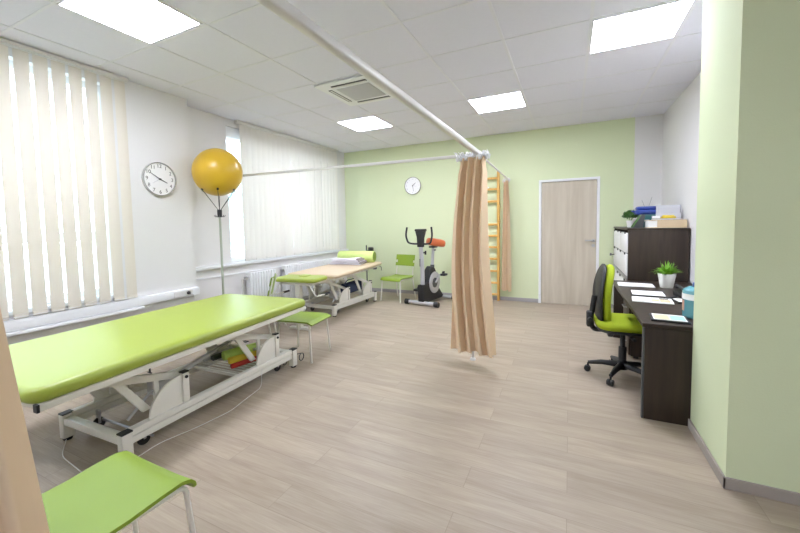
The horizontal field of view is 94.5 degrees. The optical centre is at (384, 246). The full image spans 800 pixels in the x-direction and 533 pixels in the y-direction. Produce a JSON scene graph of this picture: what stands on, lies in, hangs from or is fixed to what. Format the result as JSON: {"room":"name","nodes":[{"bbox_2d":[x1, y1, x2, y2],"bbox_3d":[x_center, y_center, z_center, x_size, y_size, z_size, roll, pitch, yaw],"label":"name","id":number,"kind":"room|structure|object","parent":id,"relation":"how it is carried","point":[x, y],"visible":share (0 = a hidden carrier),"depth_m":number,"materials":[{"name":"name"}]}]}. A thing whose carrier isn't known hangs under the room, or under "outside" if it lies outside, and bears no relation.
{"room":"physiotherapy room","nodes":[
{"label":"physiotherapy room","id":0,"kind":"room"},
{"bbox_2d":[7,46,196,344],"bbox_3d":[-3.486,-0.111,1.937,0.430,2.697,5.150,1,4,27],"label":"wall","id":1,"kind":"structure","parent":0,"point":[157,121],"depth_m":3.75,"materials":[{"name":"white paint"}]},
{"bbox_2d":[2,60,112,308],"bbox_3d":[-3.328,-0.416,2.022,0.070,1.910,3.280,1,4,27],"label":"window","id":2,"kind":"structure","parent":1,"relation":"in","point":[4,237],"depth_m":3.37,"materials":[{"name":"white plastic"}]},
{"bbox_2d":[0,37,137,320],"bbox_3d":[-3.175,-0.432,1.971,0.056,2.061,3.477,1,4,27],"label":"vertical blind","id":3,"kind":"object","parent":2,"relation":"attached to","point":[8,160],"visible":0.97,"depth_m":3.02,"materials":[{"name":"white fabric"}]},
{"bbox_2d":[8,294,113,315],"bbox_3d":[-3.260,0.555,2.055,0.180,0.033,3.276,1,4,27],"label":"trim","id":4,"kind":"structure","parent":1,"relation":"attached to","point":[82,300],"depth_m":2.98,"materials":[{"name":"white plastic"}]},
{"bbox_2d":[3,287,199,336],"bbox_3d":[-3.241,0.670,1.877,0.075,0.115,5.125,1,4,27],"label":"cable trunking","id":5,"kind":"object","parent":1,"relation":"attached to","point":[13,327],"visible":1,"depth_m":3.17,"materials":[{"name":"white plastic"}]},
{"bbox_2d":[141,162,175,195],"bbox_3d":[-2.298,-0.688,3.778,0.032,0.344,0.344,1,4,27],"label":"wall clock","id":6,"kind":"object","parent":1,"relation":"attached to","point":[158,178],"visible":1,"depth_m":3.77,"materials":[{"name":"white plastic"}]},
{"bbox_2d":[196,257,334,280],"bbox_3d":[-1.528,0.299,5.827,0.014,0.015,3.488,1,4,27],"label":"trim","id":7,"kind":"structure","parent":1,"relation":"attached to","point":[334,257],"depth_m":4.99,"materials":[{"name":"white plastic"}]},
{"bbox_2d":[196,249,348,270],"bbox_3d":[-1.577,0.172,5.843,0.190,0.040,3.488,1,4,27],"label":"windowsill","id":8,"kind":"structure","parent":1,"relation":"attached to","point":[332,251],"depth_m":5.31,"materials":[{"name":"white plastic"}]},
{"bbox_2d":[187,106,346,300],"bbox_3d":[-1.646,-0.382,5.838,0.220,2.697,3.490,1,4,27],"label":"wall niche","id":9,"kind":"object","parent":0,"point":[207,130],"visible":0.27,"depth_m":4.64,"materials":[{"name":"white paint"}]},
{"bbox_2d":[226,126,327,160],"bbox_3d":[-1.560,-1.571,5.919,0.120,0.138,2.500,1,4,27],"label":"trim","id":10,"kind":"structure","parent":9,"relation":"attached to","point":[232,134],"depth_m":4.90,"materials":[{"name":"white plastic"}]},
{"bbox_2d":[231,157,329,260],"bbox_3d":[-1.566,-0.759,5.979,0.070,1.770,2.500,1,4,27],"label":"window","id":11,"kind":"structure","parent":9,"relation":"attached to","point":[240,257],"depth_m":5.14,"materials":[{"name":"white plastic"}]},
{"bbox_2d":[234,120,339,260],"bbox_3d":[-1.404,-0.802,5.966,0.056,1.870,2.380,1,4,27],"label":"vertical blind","id":12,"kind":"object","parent":11,"relation":"attached to","point":[270,229],"visible":0.99,"depth_m":5.71,"materials":[{"name":"white fabric"}]},
{"bbox_2d":[278,257,338,297],"bbox_3d":[-1.222,0.594,6.281,0.100,0.680,1.600,1,4,27],"label":"radiator","id":13,"kind":"object","parent":9,"relation":"attached to","point":[286,269],"visible":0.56,"depth_m":5.96,"materials":[{"name":"white metal"}]},
{"bbox_2d":[243,153,473,176],"bbox_3d":[-0.616,-0.866,4.026,3.234,0.090,0.060,1,4,27],"label":"rail","id":14,"kind":"object","parent":9,"relation":"attached to","point":[449,156],"visible":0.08,"depth_m":3.84,"materials":[{"name":"white metal"}]},
{"bbox_2d":[0,0,702,152],"bbox_3d":[0.361,-1.588,1.916,7.500,0.100,9.140,1,4,27],"label":"ceiling","id":15,"kind":"structure","parent":0,"point":[259,28],"depth_m":3.19,"materials":[{"name":"tile"}]},
{"bbox_2d":[57,0,200,43],"bbox_3d":[-1.651,-1.524,2.426,0.578,0.007,0.578,1,4,27],"label":"recessed light","id":16,"kind":"object","parent":15,"relation":"in","point":[149,21],"visible":1,"depth_m":2.45,"materials":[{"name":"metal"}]},
{"bbox_2d":[0,0,701,152],"bbox_3d":[0.393,-1.533,1.848,6.980,0.006,8.640,1,4,27],"label":"ceiling grid","id":17,"kind":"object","parent":15,"relation":"attached to","point":[51,3],"depth_m":3.15,"materials":[{"name":"metal"}]},
{"bbox_2d":[314,75,393,105],"bbox_3d":[-0.238,-1.625,3.873,0.704,0.026,0.704,1,4,27],"label":"air conditioner","id":18,"kind":"object","parent":15,"relation":"attached to","point":[356,90],"visible":0.8,"depth_m":3.83,"materials":[{"name":"white plastic"}]},
{"bbox_2d":[329,90,351,101],"bbox_3d":[-0.472,-1.622,3.991,0.040,0.004,0.400,1,4,27],"label":"outlet","id":19,"kind":"object","parent":18,"relation":"attached to","point":[333,92],"depth_m":3.97,"materials":[{"name":"white plastic"}]},
{"bbox_2d":[331,79,366,87],"bbox_3d":[-0.355,-1.603,3.640,0.400,0.004,0.040,1,4,27],"label":"outlet","id":20,"kind":"object","parent":18,"relation":"attached to","point":[357,81],"depth_m":3.63,"materials":[{"name":"white plastic"}]},
{"bbox_2d":[336,83,385,100],"bbox_3d":[-0.238,-1.617,3.874,0.380,0.008,0.380,1,4,27],"label":"grille","id":21,"kind":"object","parent":18,"relation":"attached to","point":[360,91],"depth_m":3.85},
{"bbox_2d":[358,96,389,102],"bbox_3d":[-0.120,-1.633,4.107,0.400,0.010,0.040,1,4,27],"label":"outlet","id":22,"kind":"object","parent":18,"relation":"attached to","point":[380,97],"depth_m":4.10,"materials":[{"name":"white plastic"}]},
{"bbox_2d":[337,116,391,131],"bbox_3d":[-0.263,-1.717,5.191,0.578,0.007,0.578,1,4,27],"label":"recessed light","id":23,"kind":"object","parent":15,"relation":"in","point":[372,122],"visible":1,"depth_m":5.16,"materials":[{"name":"plastic"}]},
{"bbox_2d":[468,91,525,112],"bbox_3d":[1.346,-1.701,4.385,0.578,0.007,0.578,1,4,27],"label":"recessed light","id":24,"kind":"object","parent":15,"relation":"in","point":[514,99],"visible":1,"depth_m":4.36,"materials":[{"name":"plastic"}]},
{"bbox_2d":[589,0,694,53],"bbox_3d":[1.864,-1.613,2.741,0.578,0.007,0.578,1,4,27],"label":"recessed light","id":25,"kind":"object","parent":15,"relation":"in","point":[663,21],"visible":1,"depth_m":2.70,"materials":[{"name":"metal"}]},
{"bbox_2d":[22,291,799,532],"bbox_3d":[0.416,1.204,2.083,7.500,0.100,9.140,1,4,27],"label":"floor","id":26,"kind":"structure","parent":0,"point":[392,428],"depth_m":2.16,"materials":[{"name":"plastic"}]},
{"bbox_2d":[41,450,196,532],"bbox_3d":[-0.973,0.856,1.212,0.415,0.748,0.509,1,4,27],"label":"chair","id":27,"kind":"object","parent":26,"relation":"on","point":[109,496],"visible":0.83,"depth_m":1.26,"materials":[{"name":"green plastic"}]},
{"bbox_2d":[9,294,306,471],"bbox_3d":[-1.557,0.851,2.719,1.060,0.607,2.099,0,4,24],"label":"table","id":28,"kind":"object","parent":26,"relation":"on","point":[105,360],"visible":0.94,"depth_m":2.31,"materials":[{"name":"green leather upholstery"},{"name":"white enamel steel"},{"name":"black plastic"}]},
{"bbox_2d":[211,349,228,360],"bbox_3d":[-1.409,0.942,3.218,0.048,0.047,0.203,1,4,28],"label":"roll","id":29,"kind":"object","parent":28,"relation":"in","point":[218,355],"visible":0.41,"depth_m":3.15,"materials":[{"name":"black fabric"}]},
{"bbox_2d":[203,344,236,361],"bbox_3d":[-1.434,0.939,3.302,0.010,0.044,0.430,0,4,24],"label":"tray","id":30,"kind":"object","parent":28,"relation":"on","point":[230,346],"depth_m":3.24,"materials":[{"name":"green plastic"}]},
{"bbox_2d":[221,343,255,360],"bbox_3d":[-1.259,0.918,3.231,0.084,0.086,0.298,2,5,44],"label":"roll","id":31,"kind":"object","parent":28,"relation":"in","point":[226,354],"visible":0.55,"depth_m":3.16,"materials":[{"name":"fabric"}]},
{"bbox_2d":[193,347,283,375],"bbox_3d":[-1.240,0.966,3.172,0.500,0.020,0.570,0,4,24],"label":"tray","id":32,"kind":"object","parent":28,"relation":"on","point":[199,366],"depth_m":2.98,"materials":[{"name":"white metal"}]},
{"bbox_2d":[228,350,256,363],"bbox_3d":[-1.179,0.934,3.135,0.282,0.059,0.056,-4,5,-42],"label":"roll","id":33,"kind":"object","parent":28,"relation":"in","point":[237,358],"visible":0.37,"depth_m":3.07,"materials":[{"name":"yellow plastic"}]},
{"bbox_2d":[230,356,256,368],"bbox_3d":[-1.125,0.947,3.053,0.040,0.043,0.292,2,5,41],"label":"roll","id":34,"kind":"object","parent":28,"relation":"in","point":[246,361],"visible":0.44,"depth_m":2.99,"materials":[{"name":"red fabric"}]},
{"bbox_2d":[201,188,234,340],"bbox_3d":[-1.841,0.215,4.189,0.378,1.712,0.387,1,4,27],"label":"stand","id":35,"kind":"object","parent":26,"relation":"on","point":[219,212],"visible":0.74,"depth_m":4.17,"materials":[{"name":"light grey painted steel"},{"name":"black plastic"}]},
{"bbox_2d":[191,148,242,195],"bbox_3d":[-1.861,-0.827,4.127,0.524,0.524,0.524,1,4,27],"label":"exercise ball","id":36,"kind":"object","parent":35,"relation":"on","point":[212,169],"visible":0.98,"depth_m":3.94,"materials":[{"name":"yellow plastic"}]},
{"bbox_2d":[242,269,276,296],"bbox_3d":[-1.761,0.679,5.213,0.105,0.660,0.600,1,4,27],"label":"radiator","id":37,"kind":"object","parent":26,"relation":"on","point":[257,282],"visible":0.56,"depth_m":5.15,"materials":[{"name":"white metal"}]},
{"bbox_2d":[267,273,276,336],"bbox_3d":[-1.431,0.698,4.016,0.509,0.748,0.415,-2,3,-10],"label":"chair","id":38,"kind":"object","parent":26,"relation":"on","point":[273,279],"visible":0.14,"depth_m":3.92,"materials":[{"name":"green plastic"}]},
{"bbox_2d":[277,311,330,363],"bbox_3d":[-0.799,0.886,3.669,0.420,0.387,0.383,0,4,20],"label":"stool","id":39,"kind":"object","parent":26,"relation":"on","point":[303,318],"visible":0.9,"depth_m":3.59,"materials":[{"name":"green leather"}]},
{"bbox_2d":[274,262,381,329],"bbox_3d":[-0.785,0.643,5.480,0.857,0.660,2.110,0,4,20],"label":"couch","id":40,"kind":"object","parent":26,"relation":"on","point":[323,274],"visible":0.92,"depth_m":5.33,"materials":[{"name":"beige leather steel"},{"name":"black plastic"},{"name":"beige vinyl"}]},
{"bbox_2d":[330,257,366,264],"bbox_3d":[-0.579,0.234,5.949,0.524,0.100,0.312,0,4,15],"label":"folded towel","id":41,"kind":"object","parent":40,"relation":"on","point":[357,260],"visible":1,"depth_m":5.84,"materials":[{"name":"white fabric"}]},
{"bbox_2d":[340,278,363,292],"bbox_3d":[-0.519,0.621,5.898,0.190,0.208,0.520,1,4,29],"label":"duffel bag","id":42,"kind":"object","parent":40,"relation":"on","point":[353,287],"visible":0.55,"depth_m":5.79,"materials":[{"name":"blue fabric"}]},
{"bbox_2d":[337,251,375,261],"bbox_3d":[-0.467,0.170,6.255,0.645,0.190,0.190,0,4,19],"label":"bolster","id":43,"kind":"object","parent":40,"relation":"on","point":[370,256],"visible":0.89,"depth_m":6.16,"materials":[{"name":"green leather"}]},
{"bbox_2d":[366,245,373,280],"bbox_3d":[-0.309,0.427,6.933,0.245,0.900,0.200,1,4,27],"label":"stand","id":44,"kind":"object","parent":26,"relation":"on","point":[369,248],"visible":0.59,"depth_m":6.88,"materials":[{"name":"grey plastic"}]},
{"bbox_2d":[380,254,415,302],"bbox_3d":[0.241,0.530,6.264,0.415,0.748,0.509,2,4,38],"label":"chair","id":45,"kind":"object","parent":26,"relation":"on","point":[402,259],"visible":1,"depth_m":6.33,"materials":[{"name":"green plastic"}]},
{"bbox_2d":[404,227,451,307],"bbox_3d":[0.751,0.293,5.996,0.590,1.229,0.766,1,4,36],"label":"exercise bike","id":46,"kind":"object","parent":26,"relation":"on","point":[428,290],"visible":1,"depth_m":5.84,"materials":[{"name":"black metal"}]},
{"bbox_2d":[470,351,475,360],"bbox_3d":[0.813,0.134,3.413,0.056,1.860,0.056,1,4,27],"label":"support pole","id":47,"kind":"object","parent":26,"relation":"on","point":[472,358],"visible":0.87,"depth_m":3.46,"materials":[{"name":"white metal"}]},
{"bbox_2d":[584,264,641,385],"bbox_3d":[1.932,0.604,3.009,0.528,0.924,0.526,0,4,23],"label":"office chair","id":48,"kind":"object","parent":26,"relation":"on","point":[622,324],"visible":0.76,"depth_m":2.92,"materials":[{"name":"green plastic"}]},
{"bbox_2d":[622,299,641,358],"bbox_3d":[2.528,0.767,3.482,0.485,0.520,0.420,1,4,27],"label":"drawer pedestal","id":49,"kind":"object","parent":26,"relation":"on","point":[634,349],"visible":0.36,"depth_m":3.38,"materials":[{"name":"laminate"}]},
{"bbox_2d":[610,227,690,298],"bbox_3d":[3.199,0.355,4.585,0.600,1.185,1.408,1,4,27],"label":"filing cabinet","id":50,"kind":"object","parent":26,"relation":"on","point":[638,254],"visible":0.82,"depth_m":3.96,"materials":[{"name":"laminate"}]},
{"bbox_2d":[621,210,636,226],"bbox_3d":[3.042,-0.346,4.564,0.201,0.219,0.191,1,4,27],"label":"potted plant","id":51,"kind":"object","parent":50,"relation":"on","point":[629,222],"visible":0.77,"depth_m":4.54,"materials":[{"name":"green plant"}]},
{"bbox_2d":[631,214,644,227],"bbox_3d":[2.887,-0.288,4.206,0.118,0.153,0.090,0,4,19],"label":"display","id":52,"kind":"object","parent":50,"relation":"on","point":[639,222],"visible":0.99,"depth_m":4.17,"materials":[{"name":"grey plastic"}]},
{"bbox_2d":[637,214,655,227],"bbox_3d":[3.138,-0.298,4.315,0.280,0.150,0.205,1,4,27],"label":"folder","id":53,"kind":"object","parent":50,"relation":"on","point":[647,217],"visible":0.23,"depth_m":4.25,"materials":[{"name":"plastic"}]},
{"bbox_2d":[631,206,655,214],"bbox_3d":[3.100,-0.422,4.328,0.341,0.095,0.200,1,4,27],"label":"case","id":54,"kind":"object","parent":53,"relation":"on","point":[646,210],"visible":0.55,"depth_m":4.27,"materials":[{"name":"plastic"}]},
{"bbox_2d":[644,219,686,227],"bbox_3d":[3.063,-0.247,4.034,0.340,0.086,0.200,1,4,26],"label":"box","id":55,"kind":"object","parent":50,"relation":"on","point":[682,223],"visible":0.97,"depth_m":3.95,"materials":[{"name":"beige cardboard"}]},
{"bbox_2d":[651,218,682,219],"bbox_3d":[3.076,-0.299,4.024,0.260,0.015,0.170,1,4,30],"label":"book","id":56,"kind":"object","parent":55,"relation":"on","point":[657,218],"visible":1,"depth_m":3.95,"materials":[{"name":"white paper"}]},
{"bbox_2d":[660,215,675,217],"bbox_3d":[3.075,-0.322,4.000,0.130,0.033,0.080,0,4,23],"label":"case","id":57,"kind":"object","parent":56,"relation":"on","point":[662,216],"visible":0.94,"depth_m":3.97,"materials":[{"name":"plastic"}]},
{"bbox_2d":[656,205,680,219],"bbox_3d":[3.174,-0.338,4.129,0.220,0.250,0.050,1,4,27],"label":"holder","id":58,"kind":"object","parent":50,"relation":"on","point":[661,210],"visible":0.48,"depth_m":4.11,"materials":[{"name":"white plastic"}]},
{"bbox_2d":[613,280,692,425],"bbox_3d":[2.401,0.740,3.097,0.692,0.625,1.978,1,4,27],"label":"desk","id":59,"kind":"object","parent":26,"relation":"on","point":[666,363],"visible":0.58,"depth_m":2.33,"materials":[{"name":"laminate"}]},
{"bbox_2d":[617,282,654,287],"bbox_3d":[2.514,0.383,3.698,0.300,0.009,0.220,1,4,30],"label":"paper stack","id":60,"kind":"object","parent":59,"relation":"on","point":[648,285],"visible":1,"depth_m":3.67,"materials":[{"name":"white paper"}]},
{"bbox_2d":[630,290,666,296],"bbox_3d":[2.322,0.414,3.258,0.250,0.008,0.250,1,4,31],"label":"paper","id":61,"kind":"object","parent":59,"relation":"on","point":[633,292],"visible":0.86,"depth_m":3.23,"materials":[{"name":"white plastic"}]},
{"bbox_2d":[632,296,674,304],"bbox_3d":[2.160,0.433,2.982,0.270,0.010,0.210,1,4,33],"label":"magazine","id":62,"kind":"object","parent":59,"relation":"on","point":[634,298],"visible":1,"depth_m":2.95,"materials":[{"name":"white paper"}]},
{"bbox_2d":[655,261,681,287],"bbox_3d":[2.706,0.263,3.539,0.277,0.260,0.261,0,3,11],"label":"potted plant","id":63,"kind":"object","parent":59,"relation":"on","point":[667,275],"visible":1,"depth_m":3.49,"materials":[{"name":"green plant"}]},
{"bbox_2d":[649,313,690,324],"bbox_3d":[1.858,0.470,2.413,0.200,0.016,0.190,1,4,32],"label":"folder","id":64,"kind":"object","parent":59,"relation":"on","point":[666,318],"visible":1,"depth_m":2.38,"materials":[{"name":"plastic"}]},
{"bbox_2d":[671,298,681,303],"bbox_3d":[2.362,0.431,2.903,0.130,0.015,0.150,0,4,21],"label":"notepad","id":65,"kind":"object","parent":59,"relation":"on","point":[679,301],"visible":0.48,"depth_m":2.91,"materials":[{"name":"white paper"}]},
{"bbox_2d":[673,284,683,297],"bbox_3d":[2.544,0.376,3.077,0.160,0.097,0.204,0,4,17],"label":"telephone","id":66,"kind":"object","parent":59,"relation":"on","point":[677,292],"visible":0.4,"depth_m":3.13,"materials":[{"name":"black plastic"}]},
{"bbox_2d":[682,282,693,318],"bbox_3d":[2.078,0.356,2.441,0.176,0.232,0.176,1,4,27],"label":"water jug","id":67,"kind":"object","parent":59,"relation":"on","point":[687,292],"visible":0.39,"depth_m":2.43,"materials":[{"name":"teal plastic"}]},
{"bbox_2d":[344,114,663,303],"bbox_3d":[1.549,-0.463,6.298,5.520,2.717,0.200,1,4,27],"label":"wall","id":68,"kind":"structure","parent":0,"point":[379,209],"depth_m":5.96,"materials":[{"name":"green paint"}]},
{"bbox_2d":[256,0,510,181],"bbox_3d":[0.195,-0.770,2.036,0.155,0.121,8.582,0,4,25],"label":"rail","id":69,"kind":"object","parent":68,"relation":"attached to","point":[286,11],"visible":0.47,"depth_m":1.32,"materials":[{"name":"white metal"}]},
{"bbox_2d":[0,309,49,532],"bbox_3d":[-0.658,0.307,0.294,0.124,1.851,0.687,1,4,29],"label":"curtain","id":70,"kind":"object","parent":69,"relation":"hanging from","point":[22,510],"visible":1,"depth_m":0.53,"materials":[{"name":"beige fabric"}]},
{"bbox_2d":[451,150,495,357],"bbox_3d":[0.782,0.067,3.285,0.413,1.804,0.144,1,4,33],"label":"curtain","id":71,"kind":"object","parent":69,"relation":"hanging from","point":[472,324],"visible":1,"depth_m":3.26,"materials":[{"name":"beige fabric"}]},
{"bbox_2d":[501,177,510,291],"bbox_3d":[1.939,-0.185,5.863,0.130,1.804,0.192,-2,4,-12],"label":"curtain","id":72,"kind":"object","parent":69,"relation":"hanging from","point":[506,237],"visible":1,"depth_m":5.84,"materials":[{"name":"beige fabric"}]},
{"bbox_2d":[404,177,420,194],"bbox_3d":[0.510,-1.090,6.644,0.316,0.316,0.032,1,4,27],"label":"wall clock","id":73,"kind":"object","parent":68,"relation":"attached to","point":[412,185],"visible":1,"depth_m":6.64,"materials":[{"name":"grey plastic"}]},
{"bbox_2d":[372,288,612,307],"bbox_3d":[1.536,0.850,6.277,5.100,0.060,0.012,1,4,27],"label":"baseboard","id":74,"kind":"structure","parent":68,"relation":"attached to","point":[373,289],"depth_m":6.13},
{"bbox_2d":[487,171,499,300],"bbox_3d":[1.604,-0.164,6.124,0.596,2.100,0.093,1,4,27],"label":"wall bars","id":75,"kind":"object","parent":68,"relation":"attached to","point":[497,224],"visible":0.3,"depth_m":5.98,"materials":[{"name":"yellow wood"}]},
{"bbox_2d":[538,176,599,305],"bbox_3d":[2.792,-0.065,5.617,0.820,1.915,0.152,1,4,27],"label":"door","id":76,"kind":"structure","parent":68,"relation":"in","point":[569,208],"depth_m":5.60,"materials":[{"name":"beige wood"}]},
{"bbox_2d":[661,72,700,282],"bbox_3d":[3.112,-0.335,3.482,0.200,2.697,3.440,1,4,27],"label":"wall","id":77,"kind":"structure","parent":0,"point":[681,119],"depth_m":4.04,"materials":[{"name":"white paint"}]},
{"bbox_2d":[690,0,799,492],"bbox_3d":[2.765,-0.204,1.415,2.326,2.697,0.575,1,4,27],"label":"wall pillar","id":78,"kind":"structure","parent":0,"point":[745,382],"depth_m":1.67,"materials":[{"name":"green paint"}]},
{"bbox_2d":[688,419,799,505],"bbox_3d":[2.784,1.114,1.491,2.338,0.055,0.587,1,4,27],"label":"baseboard","id":79,"kind":"structure","parent":78,"relation":"attached to","point":[773,493],"depth_m":1.72,"materials":[{"name":"grey plastic"}]},
{"label":"outside","id":80,"kind":"structure","parent":0,"visible":0},
{"bbox_2d":[5,250,244,299],"bbox_3d":[-11.951,1.757,14.526,25.650,0.200,45.000,1,4,27],"label":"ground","id":81,"kind":"structure","parent":80,"point":[7,274],"depth_m":17.09,"materials":[{"name":"white"}]},
{"bbox_2d":[229,159,243,255],"bbox_3d":[-5.270,-0.618,10.659,3.607,4.761,3.537,1,4,27],"label":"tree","id":82,"kind":"object","parent":81,"relation":"on","point":[236,210],"visible":0.1,"depth_m":10.24,"materials":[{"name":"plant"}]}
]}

